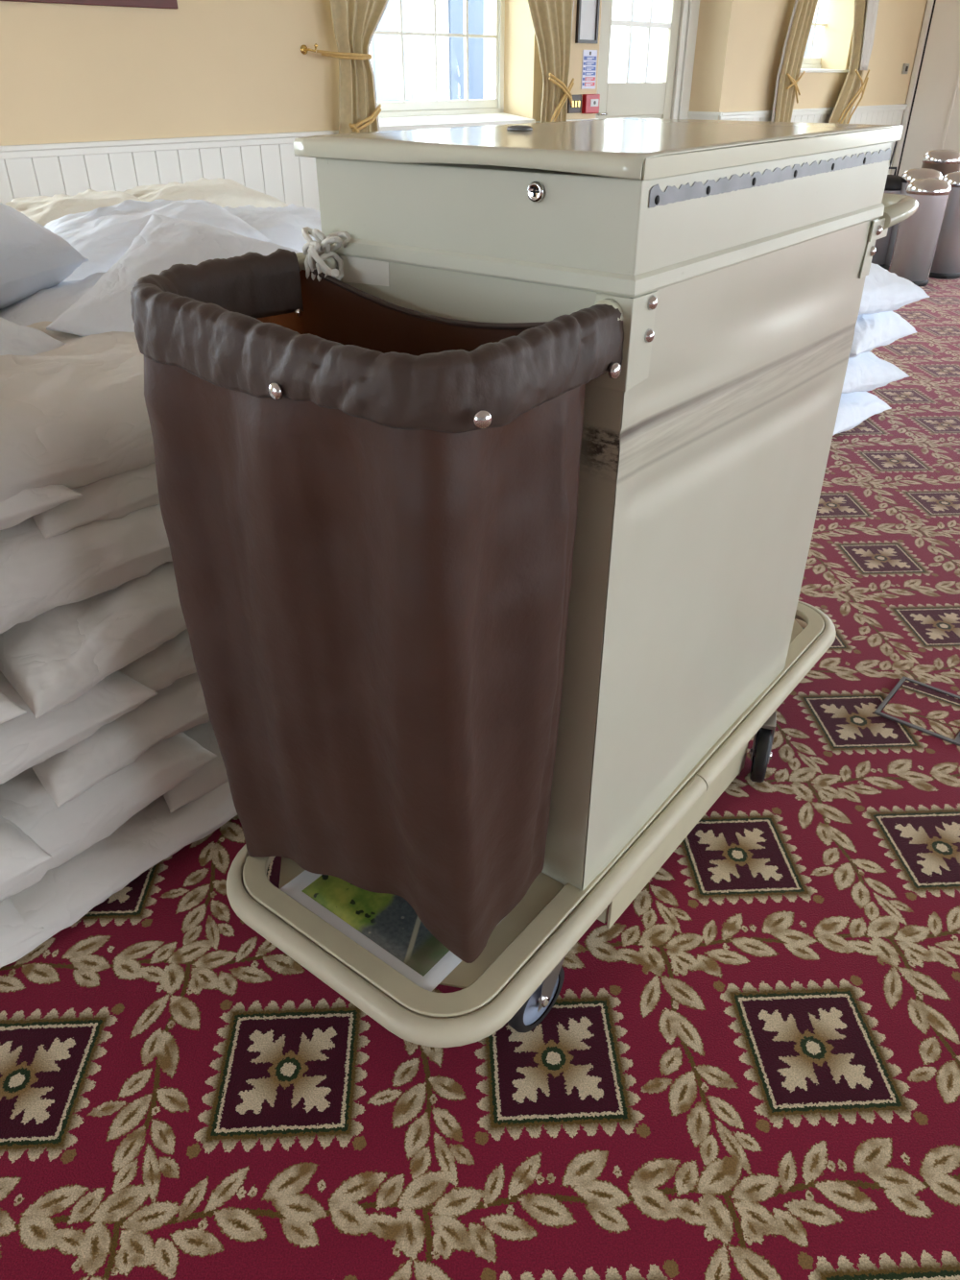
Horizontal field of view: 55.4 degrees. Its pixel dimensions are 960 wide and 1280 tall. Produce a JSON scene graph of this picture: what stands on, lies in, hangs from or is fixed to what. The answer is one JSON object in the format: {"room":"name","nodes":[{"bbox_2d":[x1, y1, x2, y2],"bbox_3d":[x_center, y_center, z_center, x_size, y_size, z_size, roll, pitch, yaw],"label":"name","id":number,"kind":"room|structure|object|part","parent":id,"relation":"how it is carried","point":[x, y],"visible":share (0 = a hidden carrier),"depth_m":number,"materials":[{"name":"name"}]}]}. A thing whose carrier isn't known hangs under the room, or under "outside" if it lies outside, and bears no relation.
{"room":"hotel function room","nodes":[
{"label":"hotel function room","id":0,"kind":"room"},
{"bbox_2d":[0,0,927,210],"bbox_3d":[-1.759,-4.000,6.175,0.465,3.100,21.400,28,41,37],"label":"wall","id":1,"kind":"structure","parent":0,"point":[97,98],"depth_m":6.17,"materials":[{"name":"beige paint"}]},
{"bbox_2d":[0,0,178,9],"bbox_3d":[-2.284,-4.077,5.169,1.105,0.800,0.035,-28,41,-37],"label":"framed picture","id":2,"kind":"object","parent":1,"relation":"attached to","point":[156,4],"visible":1,"depth_m":5.47},
{"bbox_2d":[300,0,388,133],"bbox_3d":[-0.779,-4.165,6.698,1.081,2.671,0.260,-28,41,-37],"label":"curtain","id":3,"kind":"object","parent":1,"relation":"hanging from","point":[355,22],"visible":0.56,"depth_m":6.55,"materials":[{"name":"beige fabric"}]},
{"bbox_3d":[-1.610,-3.463,6.333,15.159,0.070,15.159,0,32,0],"label":"dado rail","id":4,"kind":"part","parent":1,"relation":"part of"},
{"bbox_2d":[374,0,535,130],"bbox_3d":[-0.369,-4.973,7.186,0.470,1.630,1.965,28,41,37],"label":"window","id":5,"kind":"structure","parent":1,"relation":"in","point":[402,114],"depth_m":7.70,"materials":[{"name":"white wood"}]},
{"bbox_3d":[-0.341,-4.297,7.572,1.965,0.074,0.390,-28,41,-37],"label":"sill","id":6,"kind":"part","parent":5,"relation":"part of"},
{"bbox_2d":[527,0,574,122],"bbox_3d":[0.525,-4.826,7.765,1.077,2.671,0.183,-28,41,-37],"label":"curtain","id":7,"kind":"object","parent":1,"relation":"hanging from","point":[552,19],"visible":0.58,"depth_m":7.80,"materials":[{"name":"beige fabric"}]},
{"bbox_2d":[567,94,581,113],"bbox_3d":[0.870,-4.908,8.368,0.180,0.145,0.029,-28,41,-37],"label":"switch panel","id":8,"kind":"object","parent":1,"relation":"attached to","point":[576,107],"visible":0.9,"depth_m":8.36,"materials":[{"name":"brown plastic"}]},
{"bbox_2d":[575,0,600,43],"bbox_3d":[0.955,-5.573,8.056,0.280,0.525,0.029,-28,41,-37],"label":"framed notice","id":9,"kind":"object","parent":1,"relation":"attached to","point":[588,11],"visible":1,"depth_m":8.11,"materials":[{"name":"white paper"}]},
{"bbox_2d":[580,49,597,88],"bbox_3d":[0.999,-5.211,8.349,0.196,0.300,0.008,-28,41,-37],"label":"notice","id":10,"kind":"object","parent":1,"relation":"attached to","point":[590,57],"visible":1,"depth_m":8.34,"materials":[{"name":"paper"}]},
{"bbox_2d":[581,94,600,113],"bbox_3d":[1.033,-4.982,8.492,0.200,0.155,0.055,-28,41,-37],"label":"fire alarm","id":11,"kind":"object","parent":1,"relation":"attached to","point":[591,102],"visible":1,"depth_m":8.46,"materials":[{"name":"red plastic"}]},
{"bbox_3d":[1.063,-4.987,8.486,0.110,0.060,0.005,-28,41,-37],"label":"glass plate","id":12,"kind":"part","parent":11,"relation":"part of","materials":[{"name":"white glass"}]},
{"bbox_2d":[595,0,700,119],"bbox_3d":[1.581,-5.734,9.336,0.137,2.720,2.106,28,41,37],"label":"door","id":13,"kind":"structure","parent":1,"relation":"in","point":[668,99],"depth_m":9.46,"materials":[{"name":"beige paint"}]},
{"bbox_3d":[1.225,-5.262,9.144,0.093,0.024,0.057,-28,41,-37],"label":"handle","id":14,"kind":"part","parent":13,"relation":"part of","materials":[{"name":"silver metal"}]},
{"bbox_3d":[1.603,-5.146,9.754,0.024,0.780,0.990,28,41,37],"label":"panel","id":15,"kind":"part","parent":13,"relation":"part of","materials":[{"name":"beige paint"}]},
{"bbox_3d":[2.457,-5.350,10.303,0.050,1.050,0.460,-28,41,-37],"label":"reveal panel","id":16,"kind":"part","parent":1,"relation":"part of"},
{"bbox_2d":[771,0,818,121],"bbox_3d":[3.722,-6.522,10.503,0.172,2.672,1.035,24,39,34],"label":"curtain","id":17,"kind":"object","parent":1,"relation":"hanging from","point":[789,79],"visible":0.62,"depth_m":10.24,"materials":[{"name":"beige fabric"}]},
{"bbox_2d":[800,0,848,72],"bbox_3d":[3.967,-7.427,10.784,1.530,1.245,0.450,-28,41,-37],"label":"window","id":18,"kind":"structure","parent":1,"relation":"in","point":[809,64],"depth_m":11.24,"materials":[{"name":"white wood"}]},
{"bbox_3d":[3.836,-7.510,10.887,1.530,1.213,0.080,-28,41,-37],"label":"frame","id":19,"kind":"part","parent":18,"relation":"part of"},
{"bbox_3d":[3.995,-6.902,11.076,0.370,0.044,1.530,28,41,37],"label":"sill","id":20,"kind":"part","parent":18,"relation":"part of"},
{"bbox_2d":[828,0,879,123],"bbox_3d":[4.604,-6.976,11.237,1.024,2.670,0.202,-28,41,-37],"label":"curtain","id":21,"kind":"object","parent":1,"relation":"hanging from","point":[865,13],"visible":0.69,"depth_m":11.16,"materials":[{"name":"beige fabric"}]},
{"bbox_2d":[901,63,909,73],"bbox_3d":[5.762,-7.730,12.369,0.140,0.120,0.035,-28,41,-37],"label":"thermostat","id":22,"kind":"object","parent":1,"relation":"attached to","point":[905,66],"visible":1,"depth_m":12.35,"materials":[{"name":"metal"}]},
{"bbox_2d":[0,270,959,1279],"bbox_3d":[3.034,-0.159,2.917,25.329,0.001,25.329,0,32,0],"label":"floor","id":23,"kind":"structure","parent":0,"point":[753,1073],"depth_m":1.52,"materials":[{"name":"carpet"}]},
{"bbox_2d":[0,897,45,952],"bbox_3d":[-1.240,0.550,1.640,0.532,0.176,0.688,28,41,37],"label":"pillow","id":24,"kind":"object","parent":23,"relation":"on","point":[13,931],"visible":0.84,"depth_m":1.68,"materials":[{"name":"white fabric"}]},
{"bbox_2d":[0,814,52,896],"bbox_3d":[-1.196,0.401,1.567,0.711,0.200,0.529,-26,40,-35],"label":"pillow","id":25,"kind":"object","parent":24,"relation":"on","point":[19,854],"visible":0.92,"depth_m":1.59,"materials":[{"name":"white fabric"}]},
{"bbox_2d":[0,670,157,784],"bbox_3d":[-1.044,0.166,1.643,0.532,0.214,0.736,27,41,36],"label":"pillow","id":26,"kind":"object","parent":25,"relation":"on","point":[27,741],"visible":0.37,"depth_m":1.60,"materials":[{"name":"white fabric"}]},
{"bbox_2d":[0,692,26,724],"bbox_3d":[-1.190,0.134,1.443,0.716,0.181,0.534,-28,41,-37],"label":"pillow","id":27,"kind":"object","parent":26,"relation":"on","point":[9,710],"visible":1,"depth_m":1.50,"materials":[{"name":"white fabric"}]},
{"bbox_2d":[0,504,171,633],"bbox_3d":[-0.947,-0.169,1.615,0.728,0.270,0.529,-28,41,-37],"label":"pillow","id":28,"kind":"object","parent":27,"relation":"on","point":[38,574],"visible":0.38,"depth_m":1.54,"materials":[{"name":"white fabric"}]},
{"bbox_2d":[0,483,82,530],"bbox_3d":[-1.096,-0.194,1.431,0.531,0.169,0.734,27,41,36],"label":"pillow","id":29,"kind":"object","parent":28,"relation":"on","point":[30,502],"visible":0.62,"depth_m":1.46,"materials":[{"name":"white fabric"}]},
{"bbox_2d":[0,561,187,718],"bbox_3d":[-0.693,-0.166,1.856,0.533,0.226,0.721,25,40,35],"label":"pillow","id":30,"kind":"object","parent":26,"relation":"on","point":[52,659],"visible":0.17,"depth_m":1.60,"materials":[{"name":"white fabric"}]},
{"bbox_3d":[-0.512,-0.394,2.012,0.713,0.189,0.529,-29,43,-34],"label":"pillow","id":31,"kind":"object","parent":30,"relation":"on","visible":0},
{"bbox_2d":[32,462,159,538],"bbox_3d":[-0.635,-0.440,1.849,0.729,0.166,0.529,-27,41,-36],"label":"pillow","id":32,"kind":"object","parent":31,"relation":"on","point":[116,496],"visible":0.15,"depth_m":1.56,"materials":[{"name":"white fabric"}]},
{"bbox_2d":[0,321,155,502],"bbox_3d":[-0.851,-0.395,1.596,0.928,0.225,0.531,-28,41,-37],"label":"pillow","id":33,"kind":"object","parent":32,"relation":"on","point":[74,414],"visible":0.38,"depth_m":1.51,"materials":[{"name":"white fabric"}]},
{"bbox_2d":[0,781,237,967],"bbox_3d":[-0.798,0.320,2.009,0.527,0.166,0.774,27,41,36],"label":"pillow","id":34,"kind":"object","parent":23,"relation":"on","point":[66,892],"visible":0.19,"depth_m":1.80,"materials":[{"name":"white fabric"}]},
{"bbox_2d":[0,731,217,902],"bbox_3d":[-0.977,0.302,1.811,0.530,0.251,0.726,26,40,35],"label":"pillow","id":35,"kind":"object","parent":34,"relation":"on","point":[64,832],"visible":0.3,"depth_m":1.73,"materials":[{"name":"white fabric"}]},
{"bbox_2d":[32,672,210,807],"bbox_3d":[-0.698,0.011,1.970,0.530,0.184,0.722,26,40,35],"label":"pillow","id":36,"kind":"object","parent":35,"relation":"on","point":[180,707],"visible":0.12,"depth_m":1.71,"materials":[{"name":"white fabric"}]},
{"bbox_2d":[119,628,196,690],"bbox_3d":[-0.586,-0.145,2.032,0.718,0.166,0.534,-26,40,-36],"label":"pillow","id":37,"kind":"object","parent":36,"relation":"on","point":[158,668],"visible":0.04,"depth_m":1.74,"materials":[{"name":"white fabric"}]},
{"bbox_2d":[163,720,228,812],"bbox_3d":[-0.540,0.081,2.223,0.729,0.226,0.529,-25,40,-35],"label":"pillow","id":38,"kind":"object","parent":34,"relation":"on","point":[212,775],"visible":0.09,"depth_m":1.93,"materials":[{"name":"white fabric"}]},
{"bbox_2d":[226,117,918,1047],"bbox_3d":[0.241,-0.210,1.733,0.623,1.332,1.616,22,38,32],"label":"cart","id":39,"kind":"object","parent":23,"relation":"on","point":[734,257],"visible":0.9,"depth_m":1.37,"materials":[{"name":"beige metal"}]},
{"bbox_2d":[301,226,350,281],"bbox_3d":[-0.220,-0.537,1.287,0.084,0.078,0.058,22,38,32],"label":"string","id":40,"kind":"object","parent":39,"relation":"attached to","point":[317,252],"visible":0.91,"depth_m":1.27,"materials":[{"name":"white fabric"}]},
{"bbox_2d":[130,248,624,963],"bbox_3d":[-0.153,-0.006,1.336,0.574,0.976,0.344,22,38,32],"label":"laundry bag","id":41,"kind":"object","parent":39,"relation":"hanging from","point":[369,503],"visible":1,"depth_m":1.14,"materials":[{"name":"brown fabric"}]},
{"bbox_2d":[279,869,505,991],"bbox_3d":[-0.140,0.437,1.554,0.335,0.010,0.235,23,38,32],"label":"photo","id":42,"kind":"object","parent":39,"relation":"on","point":[385,925],"visible":0.44,"depth_m":1.51,"materials":[{"name":"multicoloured paper"}]},
{"bbox_2d":[302,874,449,976],"bbox_3d":[-0.140,0.440,1.556,0.279,0.001,0.183,23,38,32],"label":"print","id":43,"kind":"object","parent":42,"relation":"on","point":[387,925],"depth_m":1.51},
{"bbox_3d":[0.231,0.180,1.984,0.459,0.005,1.478,22,38,32],"label":"deck plate","id":44,"kind":"part","parent":39,"relation":"part of","materials":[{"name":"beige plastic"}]},
{"bbox_3d":[0.233,-0.773,1.409,0.541,0.024,0.905,22,38,32],"label":"lid","id":45,"kind":"part","parent":39,"relation":"part of","materials":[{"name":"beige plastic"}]},
{"bbox_3d":[0.174,-0.365,1.108,0.051,0.108,0.059,22,38,32],"label":"corner plate","id":46,"kind":"part","parent":39,"relation":"part of","materials":[{"name":"beige metal"}]},
{"bbox_3d":[0.409,0.356,1.885,0.040,0.130,0.595,22,38,32],"label":"apron panel","id":47,"kind":"part","parent":39,"relation":"part of","materials":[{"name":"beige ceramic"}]},
{"bbox_3d":[0.441,-0.168,1.596,0.013,0.993,0.872,22,38,32],"label":"panel","id":48,"kind":"part","parent":39,"relation":"part of","materials":[{"name":"beige metal"}]},
{"bbox_3d":[0.717,-0.713,1.659,0.006,0.096,0.095,22,38,32],"label":"corner plate","id":49,"kind":"part","parent":39,"relation":"part of","materials":[{"name":"metal"}]},
{"bbox_3d":[0.595,-0.887,1.857,0.543,0.042,0.258,22,38,32],"label":"push handle","id":50,"kind":"part","parent":39,"relation":"part of","materials":[{"name":"beige plastic"}]},
{"bbox_2d":[832,391,892,435],"bbox_3d":[1.540,-1.137,4.312,0.569,0.234,0.776,24,39,34],"label":"pillow","id":51,"kind":"object","parent":23,"relation":"on","point":[856,407],"visible":0.27,"depth_m":4.21,"materials":[{"name":"white fabric"}]},
{"bbox_2d":[842,351,909,393],"bbox_3d":[1.554,-1.285,4.239,0.771,0.231,0.567,-25,40,-34],"label":"pillow","id":52,"kind":"object","parent":51,"relation":"on","point":[866,372],"visible":0.24,"depth_m":4.13,"materials":[{"name":"white fabric"}]},
{"bbox_2d":[848,311,917,358],"bbox_3d":[1.602,-1.477,4.178,0.566,0.263,0.770,24,39,34],"label":"pillow","id":53,"kind":"object","parent":52,"relation":"on","point":[872,331],"visible":0.34,"depth_m":4.01,"materials":[{"name":"white fabric"}]},
{"bbox_2d":[858,263,929,314],"bbox_3d":[1.551,-1.590,4.048,0.769,0.264,0.571,-25,39,-34],"label":"pillow","id":54,"kind":"object","parent":53,"relation":"on","point":[883,290],"visible":0.25,"depth_m":3.95,"materials":[{"name":"white fabric"}]},
{"bbox_2d":[871,167,902,267],"bbox_3d":[3.330,-3.528,7.637,0.354,0.759,0.354,24,39,33],"label":"pedal bin","id":55,"kind":"object","parent":23,"relation":"on","point":[894,183],"visible":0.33,"depth_m":7.56,"materials":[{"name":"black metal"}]},
{"bbox_3d":[3.330,-3.817,7.458,0.140,0.079,0.020,0,32,0],"label":"lid handle","id":56,"kind":"part","parent":55,"relation":"part of","materials":[{"name":"black rubber"}]},
{"bbox_3d":[3.330,-3.758,7.494,0.354,0.100,0.354,0,32,0],"label":"bin lid","id":57,"kind":"part","parent":55,"relation":"part of","materials":[{"name":"black plastic"}]},
{"bbox_2d":[883,168,942,270],"bbox_3d":[3.550,-3.450,7.509,0.312,0.760,0.312,26,40,35],"label":"pedal bin","id":58,"kind":"object","parent":23,"relation":"on","point":[909,175],"visible":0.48,"depth_m":7.32,"materials":[{"name":"silver metal"}]},
{"bbox_3d":[3.550,-3.730,7.335,0.312,0.100,0.312,0,32,0],"label":"bin lid","id":59,"kind":"part","parent":58,"relation":"part of","materials":[{"name":"silver metal"}]},
{"bbox_2d":[874,676,959,746],"bbox_3d":[1.166,0.179,2.362,0.215,0.008,0.215,24,39,33],"label":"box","id":60,"kind":"object","parent":23,"relation":"on","point":[922,707],"visible":1,"depth_m":2.36,"materials":[{"name":"metal"}]},
{"bbox_2d":[889,177,951,287],"bbox_3d":[3.360,-3.125,7.004,0.312,0.740,0.312,26,40,35],"label":"pedal bin","id":61,"kind":"object","parent":23,"relation":"on","point":[917,237],"visible":0.77,"depth_m":6.90,"materials":[{"name":"silver metal"}]},
{"bbox_3d":[3.360,-3.397,6.835,0.312,0.100,0.312,0,32,0],"label":"bin lid","id":62,"kind":"part","parent":61,"relation":"part of","materials":[{"name":"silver metal"}]},
{"bbox_2d":[921,148,959,177],"bbox_3d":[3.930,-3.782,7.950,0.312,0.860,0.312,26,40,35],"label":"pedal bin","id":63,"kind":"object","parent":23,"relation":"on","point":[945,160],"visible":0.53,"depth_m":7.67,"materials":[{"name":"silver metal"}]},
{"bbox_3d":[3.930,-4.105,7.750,0.312,0.100,0.312,0,32,0],"label":"bin lid","id":64,"kind":"part","parent":63,"relation":"part of","materials":[{"name":"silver metal"}]},
{"bbox_2d":[929,170,959,278],"bbox_3d":[3.760,-3.302,7.271,0.312,0.760,0.312,26,40,35],"label":"pedal bin","id":65,"kind":"object","parent":23,"relation":"on","point":[946,264],"visible":0.71,"depth_m":7.21,"materials":[{"name":"silver metal"}]},
{"bbox_3d":[3.760,-3.583,7.097,0.312,0.100,0.312,0,32,0],"label":"bin lid","id":66,"kind":"part","parent":65,"relation":"part of","materials":[{"name":"silver metal"}]},
{"bbox_3d":[-1.410,0.176,2.173,0.729,0.202,0.571,-26,40,-35],"label":"pillow","id":67,"kind":"object","parent":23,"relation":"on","visible":0},
{"bbox_3d":[-1.410,0.018,2.075,0.729,0.202,0.571,-26,40,-35],"label":"pillow","id":68,"kind":"object","parent":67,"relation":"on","visible":0},
{"bbox_3d":[-1.410,-0.141,1.977,0.571,0.202,0.729,27,41,37],"label":"pillow","id":69,"kind":"object","parent":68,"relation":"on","visible":0},
{"bbox_3d":[-1.410,-0.299,1.879,0.571,0.202,0.729,28,41,37],"label":"pillow","id":70,"kind":"object","parent":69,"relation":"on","visible":0},
{"bbox_3d":[-1.410,-0.457,1.781,0.571,0.202,0.729,26,40,36],"label":"pillow","id":71,"kind":"object","parent":70,"relation":"on","visible":0},
{"bbox_2d":[0,316,65,355],"bbox_3d":[-1.226,-0.497,1.572,0.561,0.205,0.811,22,38,31],"label":"pillow","id":72,"kind":"object","parent":71,"relation":"on","point":[15,339],"visible":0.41,"depth_m":1.67,"materials":[{"name":"white fabric"}]},
{"bbox_3d":[-0.873,-0.096,2.637,0.729,0.176,0.571,-26,40,-35],"label":"pillow","id":73,"kind":"object","parent":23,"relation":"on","visible":0},
{"bbox_3d":[-0.873,-0.233,2.552,0.571,0.176,0.729,27,41,37],"label":"pillow","id":74,"kind":"object","parent":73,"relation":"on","visible":0},
{"bbox_3d":[-0.873,-0.371,2.466,0.571,0.176,0.729,28,41,37],"label":"pillow","id":75,"kind":"object","parent":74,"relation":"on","visible":0},
{"bbox_3d":[-0.873,-0.509,2.381,0.571,0.176,0.729,26,40,36],"label":"pillow","id":76,"kind":"object","parent":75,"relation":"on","visible":0},
{"bbox_3d":[-0.873,-0.646,2.296,0.729,0.176,0.571,-25,39,-34],"label":"pillow","id":77,"kind":"object","parent":76,"relation":"on","visible":0},
{"bbox_2d":[0,272,105,326],"bbox_3d":[-0.774,-0.759,2.144,0.715,0.198,0.491,-28,41,-37],"label":"pillow","id":78,"kind":"object","parent":77,"relation":"on","point":[45,304],"visible":0.07,"depth_m":1.99,"materials":[{"name":"white fabric"}]},
{"bbox_2d":[46,214,300,336],"bbox_3d":[-0.553,-0.730,1.979,0.489,0.281,0.621,2,32,4],"label":"pillow","id":79,"kind":"object","parent":78,"relation":"on","point":[164,242],"visible":0.41,"depth_m":1.91,"materials":[{"name":"white fabric"}]},
{"bbox_3d":[-1.085,-0.553,3.369,0.729,0.182,0.571,-26,40,-35],"label":"pillow","id":80,"kind":"object","parent":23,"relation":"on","visible":0},
{"bbox_3d":[-1.085,-0.695,3.280,0.571,0.183,0.729,25,39,34],"label":"pillow","id":81,"kind":"object","parent":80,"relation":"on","visible":0},
{"bbox_3d":[-1.085,-0.838,3.192,0.571,0.182,0.729,25,40,34],"label":"pillow","id":82,"kind":"object","parent":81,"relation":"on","visible":0},
{"bbox_3d":[-1.085,-0.981,3.103,0.571,0.182,0.729,27,41,37],"label":"pillow","id":83,"kind":"object","parent":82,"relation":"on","visible":0},
{"bbox_3d":[-1.085,-1.124,3.015,0.729,0.182,0.571,-27,41,-36],"label":"pillow","id":84,"kind":"object","parent":83,"relation":"on","visible":0},
{"bbox_2d":[44,198,271,281],"bbox_3d":[-1.097,-1.277,2.937,0.711,0.235,0.487,-19,36,-27],"label":"pillow","id":85,"kind":"object","parent":84,"relation":"on","point":[102,235],"visible":0.47,"depth_m":2.84,"materials":[{"name":"white fabric"}]},
{"bbox_3d":[-0.576,-0.816,3.805,0.571,0.172,0.729,25,39,34],"label":"pillow","id":86,"kind":"object","parent":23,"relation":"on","visible":0},
{"bbox_3d":[-0.576,-0.950,3.721,0.571,0.172,0.729,25,40,34],"label":"pillow","id":87,"kind":"object","parent":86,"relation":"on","visible":0},
{"bbox_3d":[-0.576,-1.084,3.638,0.571,0.172,0.729,27,41,37],"label":"pillow","id":88,"kind":"object","parent":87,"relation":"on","visible":0},
{"bbox_3d":[-0.576,-1.219,3.555,0.729,0.172,0.571,-27,41,-36],"label":"pillow","id":89,"kind":"object","parent":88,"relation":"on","visible":0},
{"bbox_3d":[-0.576,-1.353,3.472,0.729,0.172,0.571,-25,40,-34],"label":"pillow","id":90,"kind":"object","parent":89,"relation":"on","visible":0},
{"bbox_2d":[223,203,321,252],"bbox_3d":[-0.745,-1.427,3.259,0.935,0.202,0.616,-24,39,-33],"label":"pillow","id":91,"kind":"object","parent":90,"relation":"on","point":[283,226],"visible":0.16,"depth_m":3.13,"materials":[{"name":"white fabric"}]},
{"bbox_3d":[-1.629,-1.019,4.137,0.571,0.167,0.729,27,41,37],"label":"pillow","id":92,"kind":"object","parent":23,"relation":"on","visible":0},
{"bbox_3d":[-1.629,-1.149,4.055,0.571,0.167,0.729,28,41,37],"label":"pillow","id":93,"kind":"object","parent":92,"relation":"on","visible":0},
{"bbox_3d":[-1.629,-1.280,3.974,0.571,0.167,0.729,26,40,36],"label":"pillow","id":94,"kind":"object","parent":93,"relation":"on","visible":0},
{"bbox_3d":[-1.629,-1.411,3.893,0.729,0.167,0.571,-25,39,-34],"label":"pillow","id":95,"kind":"object","parent":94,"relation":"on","visible":0},
{"bbox_3d":[-1.629,-1.542,3.812,0.571,0.167,0.729,27,41,36],"label":"pillow","id":96,"kind":"object","parent":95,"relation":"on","visible":0},
{"bbox_2d":[4,189,144,226],"bbox_3d":[-1.629,-1.698,3.716,0.512,0.207,0.729,23,39,32],"label":"pillow","id":97,"kind":"object","parent":96,"relation":"on","point":[41,209],"visible":0.16,"depth_m":3.56,"materials":[{"name":"beige fabric"}]},
{"bbox_3d":[-1.155,-1.328,4.635,0.729,0.167,0.571,-26,40,-35],"label":"pillow","id":98,"kind":"object","parent":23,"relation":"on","visible":0},
{"bbox_3d":[-1.155,-1.458,4.554,0.729,0.167,0.571,-27,41,-36],"label":"pillow","id":99,"kind":"object","parent":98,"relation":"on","visible":0},
{"bbox_3d":[-1.155,-1.589,4.473,0.729,0.167,0.571,-25,40,-34],"label":"pillow","id":100,"kind":"object","parent":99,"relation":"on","visible":0},
{"bbox_3d":[-1.155,-1.720,4.392,0.729,0.167,0.571,-26,40,-35],"label":"pillow","id":101,"kind":"object","parent":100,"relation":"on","visible":0},
{"bbox_3d":[-1.155,-1.851,4.311,0.571,0.167,0.729,25,40,35],"label":"pillow","id":102,"kind":"object","parent":101,"relation":"on","visible":0},
{"bbox_2d":[123,177,288,208],"bbox_3d":[-1.318,-1.958,4.137,0.728,0.210,0.512,-25,39,-34],"label":"pillow","id":103,"kind":"object","parent":102,"relation":"on","point":[222,192],"visible":0.29,"depth_m":4.03,"materials":[{"name":"beige fabric"}]},
{"bbox_2d":[891,0,959,176],"bbox_3d":[11.208,-5.252,8.197,15.400,3.100,0.300,28,41,37],"label":"wall","id":104,"kind":"structure","parent":0,"point":[941,61],"depth_m":12.44,"materials":[{"name":"beige paint"}]},
{"bbox_2d":[896,0,936,175],"bbox_3d":[6.013,-7.874,12.431,0.020,3.100,0.008,28,41,37],"label":"trim","id":105,"kind":"structure","parent":104,"relation":"attached to","point":[934,0],"depth_m":12.59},
{"bbox_2d":[891,0,959,175],"bbox_3d":[6.170,-7.781,12.282,0.640,3.100,0.030,28,41,37],"label":"trim","id":106,"kind":"structure","parent":104,"relation":"attached to","point":[929,5],"depth_m":12.50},
{"label":"outside","id":107,"kind":"structure","parent":0,"visible":0},
{"label":"ground","id":108,"kind":"structure","parent":107,"visible":0},
{"bbox_2d":[369,0,825,101],"bbox_3d":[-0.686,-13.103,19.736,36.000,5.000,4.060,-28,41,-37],"label":"window panes","id":109,"kind":"structure","parent":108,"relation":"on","point":[384,51],"depth_m":17.73,"materials":[{"name":"clear glass"}]},
{"bbox_3d":[-1.608,-0.594,2.329,0.571,0.206,0.729,25,40,34],"label":"pillow","id":110,"kind":"object","parent":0,"visible":0},
{"bbox_3d":[-1.608,-0.755,2.229,0.571,0.206,0.729,27,41,36],"label":"pillow","id":111,"kind":"object","parent":110,"relation":"on","visible":0},
{"bbox_2d":[0,202,88,309],"bbox_3d":[-1.388,-0.800,1.959,0.579,0.368,0.859,26,40,35],"label":"pillow","id":112,"kind":"object","parent":111,"relation":"on","point":[34,258],"visible":0.94,"depth_m":1.99,"materials":[{"name":"white fabric"}]}
]}

